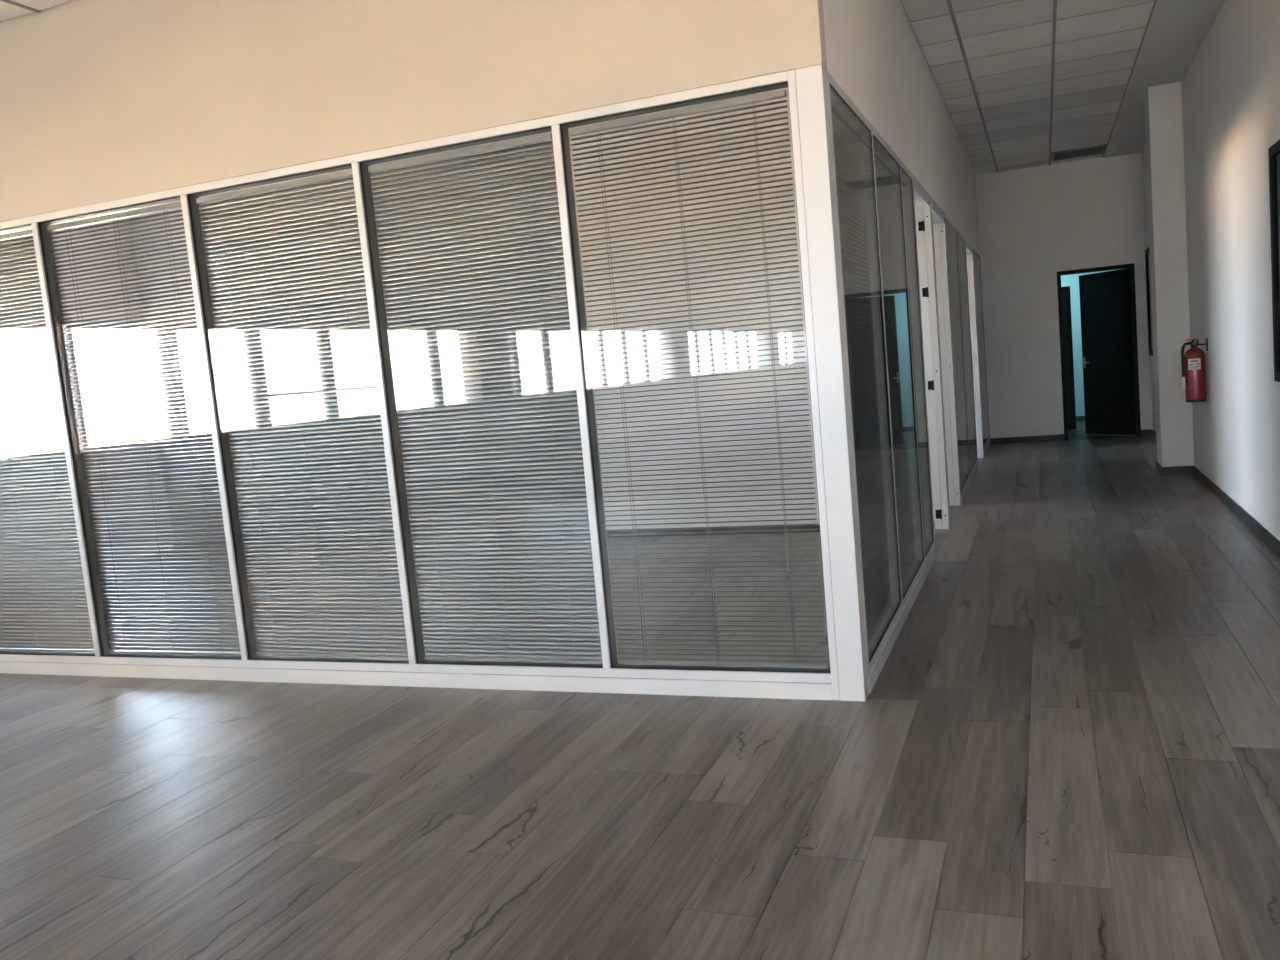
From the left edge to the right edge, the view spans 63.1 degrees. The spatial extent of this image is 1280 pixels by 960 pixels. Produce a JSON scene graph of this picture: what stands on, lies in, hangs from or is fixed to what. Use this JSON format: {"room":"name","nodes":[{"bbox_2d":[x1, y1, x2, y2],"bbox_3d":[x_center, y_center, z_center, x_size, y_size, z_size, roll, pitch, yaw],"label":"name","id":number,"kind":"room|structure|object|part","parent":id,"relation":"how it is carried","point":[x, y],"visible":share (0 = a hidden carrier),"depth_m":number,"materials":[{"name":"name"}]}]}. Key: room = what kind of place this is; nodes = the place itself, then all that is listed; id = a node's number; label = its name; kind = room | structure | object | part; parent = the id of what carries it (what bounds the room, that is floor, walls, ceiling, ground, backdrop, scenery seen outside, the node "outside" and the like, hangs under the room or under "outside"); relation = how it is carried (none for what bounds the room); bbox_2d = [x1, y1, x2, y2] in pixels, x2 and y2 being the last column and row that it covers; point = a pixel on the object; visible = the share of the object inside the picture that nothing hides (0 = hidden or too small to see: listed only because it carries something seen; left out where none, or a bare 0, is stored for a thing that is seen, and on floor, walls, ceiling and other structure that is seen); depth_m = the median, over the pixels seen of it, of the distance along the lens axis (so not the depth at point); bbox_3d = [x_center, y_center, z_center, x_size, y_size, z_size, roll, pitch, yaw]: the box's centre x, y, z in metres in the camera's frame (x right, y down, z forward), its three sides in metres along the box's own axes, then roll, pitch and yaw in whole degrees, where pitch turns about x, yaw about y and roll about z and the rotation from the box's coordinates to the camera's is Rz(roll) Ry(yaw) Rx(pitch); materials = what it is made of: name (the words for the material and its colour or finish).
{"room":"office hallway","nodes":[
{"label":"office hallway","id":0,"kind":"room"},
{"bbox_2d":[0,210,173,566],"bbox_3d":[-10.408,1.007,-4.016,0.320,3.400,43.580,-3,6,21],"label":"wall","id":1,"kind":"structure","parent":0,"point":[111,225],"depth_m":9.71,"materials":[{"name":"white paint"}]},
{"bbox_2d":[75,325,159,450],"bbox_3d":[-4.941,-0.914,10.115,0.060,1.170,1.105,-3,6,21],"label":"window","id":2,"kind":"structure","parent":1,"relation":"in","point":[85,325],"depth_m":9.69,"materials":[{"name":"white metal"}]},
{"bbox_2d":[0,0,868,700],"bbox_3d":[-2.699,-0.668,5.264,7.400,3.400,0.110,-3,6,21],"label":"wall","id":3,"kind":"structure","parent":0,"point":[101,101],"depth_m":4.54,"materials":[{"name":"beige paint"}]},
{"bbox_2d":[0,229,94,652],"bbox_3d":[-3.396,-0.162,5.607,0.898,2.227,0.026,-3,6,21],"label":"blind","id":4,"kind":"object","parent":3,"relation":"attached to","point":[44,607],"visible":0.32,"depth_m":5.56,"materials":[{"name":"grey"}]},
{"bbox_3d":[-3.494,-1.252,5.492,0.898,0.026,0.026,-3,6,21],"label":"head rail","id":5,"kind":"part","parent":4,"relation":"part of","materials":[{"name":"grey metal"}]},
{"bbox_3d":[-3.395,-0.155,5.608,0.003,2.193,0.013,-3,6,21],"label":"ladder cord","id":6,"kind":"part","parent":4,"relation":"part of","materials":[{"name":"grey fabric"}]},
{"bbox_3d":[-3.298,0.933,5.723,0.898,0.014,0.022,-3,6,22],"label":"rail","id":7,"kind":"part","parent":4,"relation":"part of","materials":[{"name":"grey metal"}]},
{"bbox_3d":[-3.095,-0.170,5.490,0.003,2.193,0.013,-3,6,21],"label":"ladder cord","id":8,"kind":"part","parent":4,"relation":"part of","materials":[{"name":"grey fabric"}]},
{"bbox_2d":[47,201,240,655],"bbox_3d":[-2.487,-0.206,5.249,0.900,2.227,0.026,-3,6,21],"label":"blind","id":9,"kind":"object","parent":3,"relation":"attached to","point":[190,629],"visible":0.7,"depth_m":5.25,"materials":[{"name":"grey metal"}]},
{"bbox_3d":[-2.788,-0.185,5.369,0.003,2.193,0.024,-3,6,21],"label":"ladder cord","id":10,"kind":"part","parent":9,"relation":"part of","materials":[{"name":"grey fabric"}]},
{"bbox_3d":[-2.585,-1.296,5.134,0.900,0.026,0.026,-3,6,21],"label":"head rail","id":11,"kind":"part","parent":9,"relation":"part of","materials":[{"name":"grey metal"}]},
{"bbox_3d":[-2.486,-0.199,5.250,0.003,2.193,0.024,-3,6,21],"label":"ladder cord","id":12,"kind":"part","parent":9,"relation":"part of","materials":[{"name":"grey fabric"}]},
{"bbox_3d":[-2.388,0.889,5.365,0.900,0.014,0.022,-3,6,22],"label":"rail","id":13,"kind":"part","parent":9,"relation":"part of","materials":[{"name":"grey metal"}]},
{"bbox_3d":[-2.185,-0.214,5.131,0.003,2.193,0.024,-3,6,21],"label":"ladder cord","id":14,"kind":"part","parent":9,"relation":"part of","materials":[{"name":"grey fabric"}]},
{"bbox_2d":[196,169,408,660],"bbox_3d":[-1.579,-0.247,4.891,0.895,2.232,0.026,-3,6,21],"label":"blind","id":15,"kind":"object","parent":3,"relation":"attached to","point":[285,271],"visible":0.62,"depth_m":4.88,"materials":[{"name":"grey metal"}]},
{"bbox_3d":[-1.878,-0.228,5.010,0.003,2.193,0.013,-3,6,21],"label":"ladder cord","id":16,"kind":"part","parent":15,"relation":"part of","materials":[{"name":"grey plastic"}]},
{"bbox_3d":[-1.677,-1.340,4.776,0.895,0.026,0.026,-3,6,21],"label":"head rail","id":17,"kind":"part","parent":15,"relation":"part of","materials":[{"name":"grey metal"}]},
{"bbox_3d":[-1.578,-0.243,4.892,0.003,2.193,0.013,-3,6,21],"label":"ladder cord","id":18,"kind":"part","parent":15,"relation":"part of","materials":[{"name":"grey plastic"}]},
{"bbox_3d":[-1.481,0.845,5.007,0.895,0.014,0.022,-2,7,21],"label":"rail","id":19,"kind":"part","parent":15,"relation":"part of","materials":[{"name":"grey metal"}]},
{"bbox_3d":[-1.279,-0.257,4.774,0.003,2.193,0.013,-3,6,21],"label":"ladder cord","id":20,"kind":"part","parent":15,"relation":"part of","materials":[{"name":"grey fabric"}]},
{"bbox_3d":[-2.605,-1.341,5.132,6.812,0.034,0.104,-3,6,21],"label":"rail","id":21,"kind":"part","parent":3,"relation":"part of","materials":[{"name":"white metal"}]},
{"bbox_3d":[-2.398,0.957,5.375,6.812,0.105,0.104,-3,6,21],"label":"rail","id":22,"kind":"part","parent":3,"relation":"part of","materials":[{"name":"white metal"}]},
{"bbox_2d":[368,132,601,663],"bbox_3d":[-0.675,-0.293,4.535,0.893,2.228,0.026,-3,6,21],"label":"blind","id":23,"kind":"object","parent":3,"relation":"attached to","point":[471,256],"visible":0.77,"depth_m":4.52,"materials":[{"name":"grey metal"}]},
{"bbox_3d":[-0.973,-0.272,4.653,0.003,2.193,0.013,-3,6,21],"label":"ladder cord","id":24,"kind":"part","parent":23,"relation":"part of","materials":[{"name":"grey plastic"}]},
{"bbox_3d":[-0.773,-1.383,4.419,0.892,0.026,0.026,-3,6,21],"label":"head rail","id":25,"kind":"part","parent":23,"relation":"part of","materials":[{"name":"grey metal"}]},
{"bbox_3d":[-0.674,-0.286,4.535,0.003,2.193,0.013,-3,6,21],"label":"ladder cord","id":26,"kind":"part","parent":23,"relation":"part of","materials":[{"name":"grey plastic"}]},
{"bbox_3d":[-0.577,0.802,4.651,0.892,0.014,0.022,-3,7,21],"label":"rail","id":27,"kind":"part","parent":23,"relation":"part of","materials":[{"name":"grey metal"}]},
{"bbox_3d":[-0.376,-0.301,4.418,0.003,2.193,0.013,-3,6,21],"label":"ladder cord","id":28,"kind":"part","parent":23,"relation":"part of","materials":[{"name":"grey plastic"}]},
{"bbox_2d":[568,89,827,668],"bbox_3d":[0.228,-0.337,4.179,0.893,2.226,0.028,-3,6,21],"label":"blind","id":29,"kind":"object","parent":3,"relation":"attached to","point":[777,94],"visible":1,"depth_m":4.16,"materials":[{"name":"grey metal"}]},
{"bbox_3d":[-0.070,-0.316,4.297,0.003,2.193,0.028,-3,6,21],"label":"ladder cord","id":30,"kind":"part","parent":29,"relation":"part of","materials":[{"name":"white fabric"}]},
{"bbox_3d":[0.130,-1.427,4.063,0.893,0.026,0.026,-3,6,21],"label":"head rail","id":31,"kind":"part","parent":29,"relation":"part of","materials":[{"name":"grey metal"}]},
{"bbox_3d":[0.229,-0.330,4.179,0.003,2.193,0.028,-3,6,21],"label":"ladder cord","id":32,"kind":"part","parent":29,"relation":"part of","materials":[{"name":"grey plastic"}]},
{"bbox_3d":[0.327,0.758,4.295,0.893,0.014,0.022,-3,6,21],"label":"rail","id":33,"kind":"part","parent":29,"relation":"part of","materials":[{"name":"grey metal"}]},
{"bbox_3d":[0.528,-0.344,4.062,0.003,2.193,0.028,-3,6,21],"label":"ladder cord","id":34,"kind":"part","parent":29,"relation":"part of","materials":[{"name":"white fabric"}]},
{"bbox_3d":[0.739,-0.331,3.978,0.098,2.390,0.106,-3,6,21],"label":"corner post","id":35,"kind":"part","parent":3,"relation":"part of","materials":[{"name":"white metal"}]},
{"bbox_2d":[128,88,933,541],"bbox_3d":[-1.353,-1.160,8.874,7.300,3.380,0.105,-3,6,21],"label":"wall","id":36,"kind":"structure","parent":0,"point":[814,485],"depth_m":8.14,"materials":[{"name":"glass"},{"name":"white aluminium"}]},
{"bbox_2d":[173,521,934,548],"bbox_3d":[-1.226,0.494,8.993,7.300,0.055,0.014,-3,6,21],"label":"baseboard","id":37,"kind":"structure","parent":36,"relation":"attached to","point":[817,527],"depth_m":8.27,"materials":[{"name":"grey"}]},
{"bbox_2d":[0,0,1156,174],"bbox_3d":[-5.590,-1.137,-4.589,9.888,0.251,46.530,-3,6,21],"label":"ceiling","id":38,"kind":"structure","parent":0,"point":[1019,82],"depth_m":7.97,"materials":[{"name":"tile"}]},
{"bbox_2d":[1050,144,1106,160],"bbox_3d":[5.050,-3.778,12.025,0.590,0.031,0.590,-3,6,21],"label":"ceiling vent","id":39,"kind":"object","parent":38,"relation":"in","point":[1099,149],"visible":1,"depth_m":12.00,"materials":[{"name":"grey metal"}]},
{"bbox_3d":[4.952,-3.739,11.771,0.590,0.022,0.040,-3,6,21],"label":"frame","id":40,"kind":"part","parent":39,"relation":"part of","materials":[{"name":"grey metal"}]},
{"bbox_3d":[5.149,-3.811,12.280,0.590,0.022,0.040,-3,6,21],"label":"frame","id":41,"kind":"part","parent":39,"relation":"part of","materials":[{"name":"grey metal"}]},
{"bbox_2d":[0,436,1279,959],"bbox_3d":[-5.282,2.346,-4.234,9.888,0.120,46.500,-3,6,21],"label":"floor","id":42,"kind":"structure","parent":0,"point":[1066,745],"depth_m":3.42,"materials":[{"name":"grey wood"}]},
{"bbox_2d":[823,0,990,692],"bbox_3d":[2.508,-1.490,8.611,0.108,3.400,10.030,-3,6,21],"label":"wall","id":43,"kind":"structure","parent":42,"relation":"on","point":[950,284],"depth_m":6.05,"materials":[{"name":"white paint"}]},
{"bbox_2d":[831,102,892,644],"bbox_3d":[0.951,-0.440,4.535,0.026,2.226,0.985,-3,6,21],"label":"glass panel","id":44,"kind":"object","parent":43,"relation":"attached to","point":[869,475],"visible":0.6,"depth_m":4.62,"materials":[{"name":"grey glass"}]},
{"bbox_3d":[0.853,-1.530,4.420,0.026,0.026,0.985,-3,6,21],"label":"head rail","id":45,"kind":"part","parent":44,"relation":"part of","materials":[{"name":"grey"}]},
{"bbox_3d":[0.952,-0.433,4.536,0.017,2.193,0.003,-3,6,21],"label":"ladder cord","id":46,"kind":"part","parent":44,"relation":"part of","materials":[{"name":"grey plastic"}]},
{"bbox_3d":[1.079,-0.479,4.863,0.017,2.193,0.003,-3,6,21],"label":"ladder cord","id":47,"kind":"part","parent":44,"relation":"part of","materials":[{"name":"grey plastic"}]},
{"bbox_3d":[1.050,0.655,4.651,0.022,0.014,0.985,-3,6,21],"label":"rail","id":48,"kind":"part","parent":44,"relation":"part of","materials":[{"name":"grey metal"}]},
{"bbox_3d":[0.992,-0.447,4.518,0.006,2.243,1.027,-3,6,21],"label":"glass pane","id":49,"kind":"part","parent":43,"relation":"part of","materials":[{"name":"clear glass"}]},
{"bbox_3d":[1.371,-0.584,5.495,0.006,2.243,1.003,-3,6,21],"label":"glass pane","id":50,"kind":"part","parent":43,"relation":"part of","materials":[{"name":"clear glass"}]},
{"bbox_3d":[1.342,0.619,5.389,0.104,0.105,2.690,-3,6,21],"label":"rail","id":51,"kind":"part","parent":43,"relation":"part of","materials":[{"name":"white metal"}]},
{"bbox_3d":[2.448,-2.156,8.540,0.100,0.034,10.030,-3,6,21],"label":"rail","id":52,"kind":"part","parent":43,"relation":"part of","materials":[{"name":"white metal"}]},
{"bbox_3d":[1.661,-0.689,6.244,0.006,2.243,0.533,-3,6,21],"label":"glass pane","id":53,"kind":"part","parent":43,"relation":"part of","materials":[{"name":"clear glass"}]},
{"bbox_3d":[2.495,-0.838,8.571,0.030,0.160,0.003,-3,6,21],"label":"strike plate","id":54,"kind":"part","parent":43,"relation":"part of","materials":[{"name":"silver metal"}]},
{"bbox_3d":[2.788,-1.098,9.152,0.006,2.243,1.202,-3,6,21],"label":"glass pane","id":55,"kind":"part","parent":43,"relation":"part of","materials":[{"name":"clear glass"}]},
{"bbox_3d":[3.220,-1.255,10.268,0.006,2.243,1.128,-3,6,21],"label":"glass pane","id":56,"kind":"part","parent":43,"relation":"part of","materials":[{"name":"clear glass"}]},
{"bbox_3d":[3.063,-0.006,9.832,0.104,0.105,2.380,-3,6,21],"label":"rail","id":57,"kind":"part","parent":43,"relation":"part of","materials":[{"name":"white metal"}]},
{"bbox_3d":[4.111,-1.579,12.568,0.006,2.243,1.452,-3,6,21],"label":"glass pane","id":58,"kind":"part","parent":43,"relation":"part of","materials":[{"name":"clear glass"}]},
{"bbox_3d":[4.184,-0.413,12.726,0.104,0.105,1.500,-3,6,21],"label":"rail","id":59,"kind":"part","parent":43,"relation":"part of","materials":[{"name":"white metal"}]},
{"bbox_2d":[975,153,1152,437],"bbox_3d":[1.816,-2.030,14.308,9.288,3.400,0.150,-3,6,21],"label":"wall","id":60,"kind":"structure","parent":0,"point":[1037,223],"depth_m":12.94,"materials":[{"name":"white paint"}]},
{"bbox_2d":[990,429,1151,443],"bbox_3d":[5.367,-0.538,13.053,1.874,0.075,0.014,-3,6,21],"label":"baseboard","id":61,"kind":"structure","parent":60,"relation":"attached to","point":[1148,432],"depth_m":13.20,"materials":[{"name":"grey"}]},
{"bbox_2d":[1057,263,1140,439],"bbox_3d":[5.747,-1.594,13.104,0.867,2.088,0.649,-3,6,21],"label":"door","id":62,"kind":"structure","parent":60,"relation":"in","point":[1108,298],"depth_m":13.00,"materials":[{"name":"black paint"}]},
{"bbox_3d":[5.712,-1.503,13.360,0.058,0.140,0.130,-8,7,-22],"label":"handle","id":63,"kind":"part","parent":62,"relation":"part of","materials":[{"name":"silver metal"}]},
{"bbox_2d":[1061,269,1119,415],"bbox_3d":[5.934,-2.048,14.316,1.638,2.700,2.820,-3,6,21],"label":"wall","id":64,"kind":"structure","parent":0,"point":[1072,280],"depth_m":15.51,"materials":[{"name":"paint"}]},
{"bbox_2d":[1061,286,1075,429],"bbox_3d":[5.565,-1.641,14.309,0.700,1.940,0.045,-3,6,21],"label":"door frame","id":65,"kind":"structure","parent":64,"relation":"in","point":[1066,299],"depth_m":14.18,"materials":[{"name":"black"}]},
{"bbox_2d":[1076,416,1084,420],"bbox_3d":[6.564,-0.920,15.640,1.538,0.075,0.014,-3,6,21],"label":"baseboard","id":66,"kind":"structure","parent":64,"relation":"attached to","point":[1078,418],"depth_m":15.62,"materials":[{"name":"grey"}]},
{"bbox_2d":[1068,421,1135,439],"bbox_3d":[6.057,-0.693,14.324,1.538,0.009,2.870,-3,6,21],"label":"floor","id":67,"kind":"structure","parent":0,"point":[1079,432],"depth_m":13.44,"materials":[{"name":"grey wood"}]},
{"bbox_2d":[1144,82,1193,466],"bbox_3d":[4.716,-1.751,9.301,0.255,3.380,0.443,-3,6,21],"label":"wall pillar","id":68,"kind":"structure","parent":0,"point":[1163,118],"depth_m":9.10,"materials":[{"name":"white paint"}]},
{"bbox_2d":[1156,461,1192,474],"bbox_3d":[4.848,-0.113,9.473,0.255,0.075,0.457,-3,6,21],"label":"baseboard","id":69,"kind":"structure","parent":68,"relation":"attached to","point":[1173,470],"depth_m":9.27,"materials":[{"name":"grey"}]},
{"bbox_2d":[1143,0,1279,540],"bbox_3d":[-1.001,0.388,-6.152,0.250,3.400,46.530,-3,6,21],"label":"wall","id":70,"kind":"structure","parent":0,"point":[1231,86],"depth_m":6.78,"materials":[{"name":"white paint"}]},
{"bbox_2d":[1145,247,1152,355],"bbox_3d":[5.832,-2.031,11.849,0.022,1.242,1.340,-3,6,21],"label":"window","id":71,"kind":"structure","parent":70,"relation":"in","point":[1147,257],"depth_m":12.35,"materials":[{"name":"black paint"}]},
{"bbox_3d":[5.953,-2.073,12.142,0.008,1.142,0.600,-3,6,21],"label":"pane","id":72,"kind":"part","parent":71,"relation":"part of","materials":[{"name":"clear glass"}]},
{"bbox_2d":[1104,0,1224,157],"bbox_3d":[-1.965,-1.083,-7.500,0.422,0.032,43.130,-3,6,21],"label":"ceiling soffit","id":73,"kind":"object","parent":70,"relation":"attached to","point":[1176,31],"depth_m":7.98,"materials":[{"name":"paint"}]},
{"bbox_2d":[1181,338,1207,402],"bbox_3d":[4.356,-0.862,8.179,0.148,0.496,0.170,-10,8,-38],"label":"fire extinguisher","id":74,"kind":"object","parent":70,"relation":"attached to","point":[1193,360],"visible":1,"depth_m":8.14,"materials":[{"name":"red metal"}]},
{"bbox_2d":[1193,466,1279,555],"bbox_3d":[2.683,0.712,3.513,0.014,0.075,12.357,-3,6,21],"label":"baseboard","id":75,"kind":"structure","parent":70,"relation":"attached to","point":[1263,533],"depth_m":6.95,"materials":[{"name":"grey"}]},
{"bbox_2d":[1268,139,1279,381],"bbox_3d":[3.184,-1.070,5.014,0.022,1.242,1.355,-3,6,21],"label":"window","id":76,"kind":"structure","parent":70,"relation":"in","point":[1274,150],"depth_m":5.58,"materials":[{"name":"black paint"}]},
{"bbox_3d":[3.307,-1.113,5.311,0.008,1.142,0.608,-3,6,21],"label":"pane","id":77,"kind":"part","parent":76,"relation":"part of","materials":[{"name":"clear glass"}]},
{"label":"outside","id":78,"kind":"structure","parent":0,"visible":0},
{"bbox_3d":[-10.912,3.954,-12.589,110.000,0.150,140.000,-3,6,21],"label":"ground","id":79,"kind":"structure","parent":78,"visible":0},
{"bbox_2d":[95,437,158,446],"bbox_3d":[-20.533,2.718,1.780,0.420,1.100,100.000,-3,6,21],"label":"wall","id":80,"kind":"structure","parent":79,"relation":"on","point":[150,437],"depth_m":23.71,"materials":[{"name":"white paint"}]}
]}

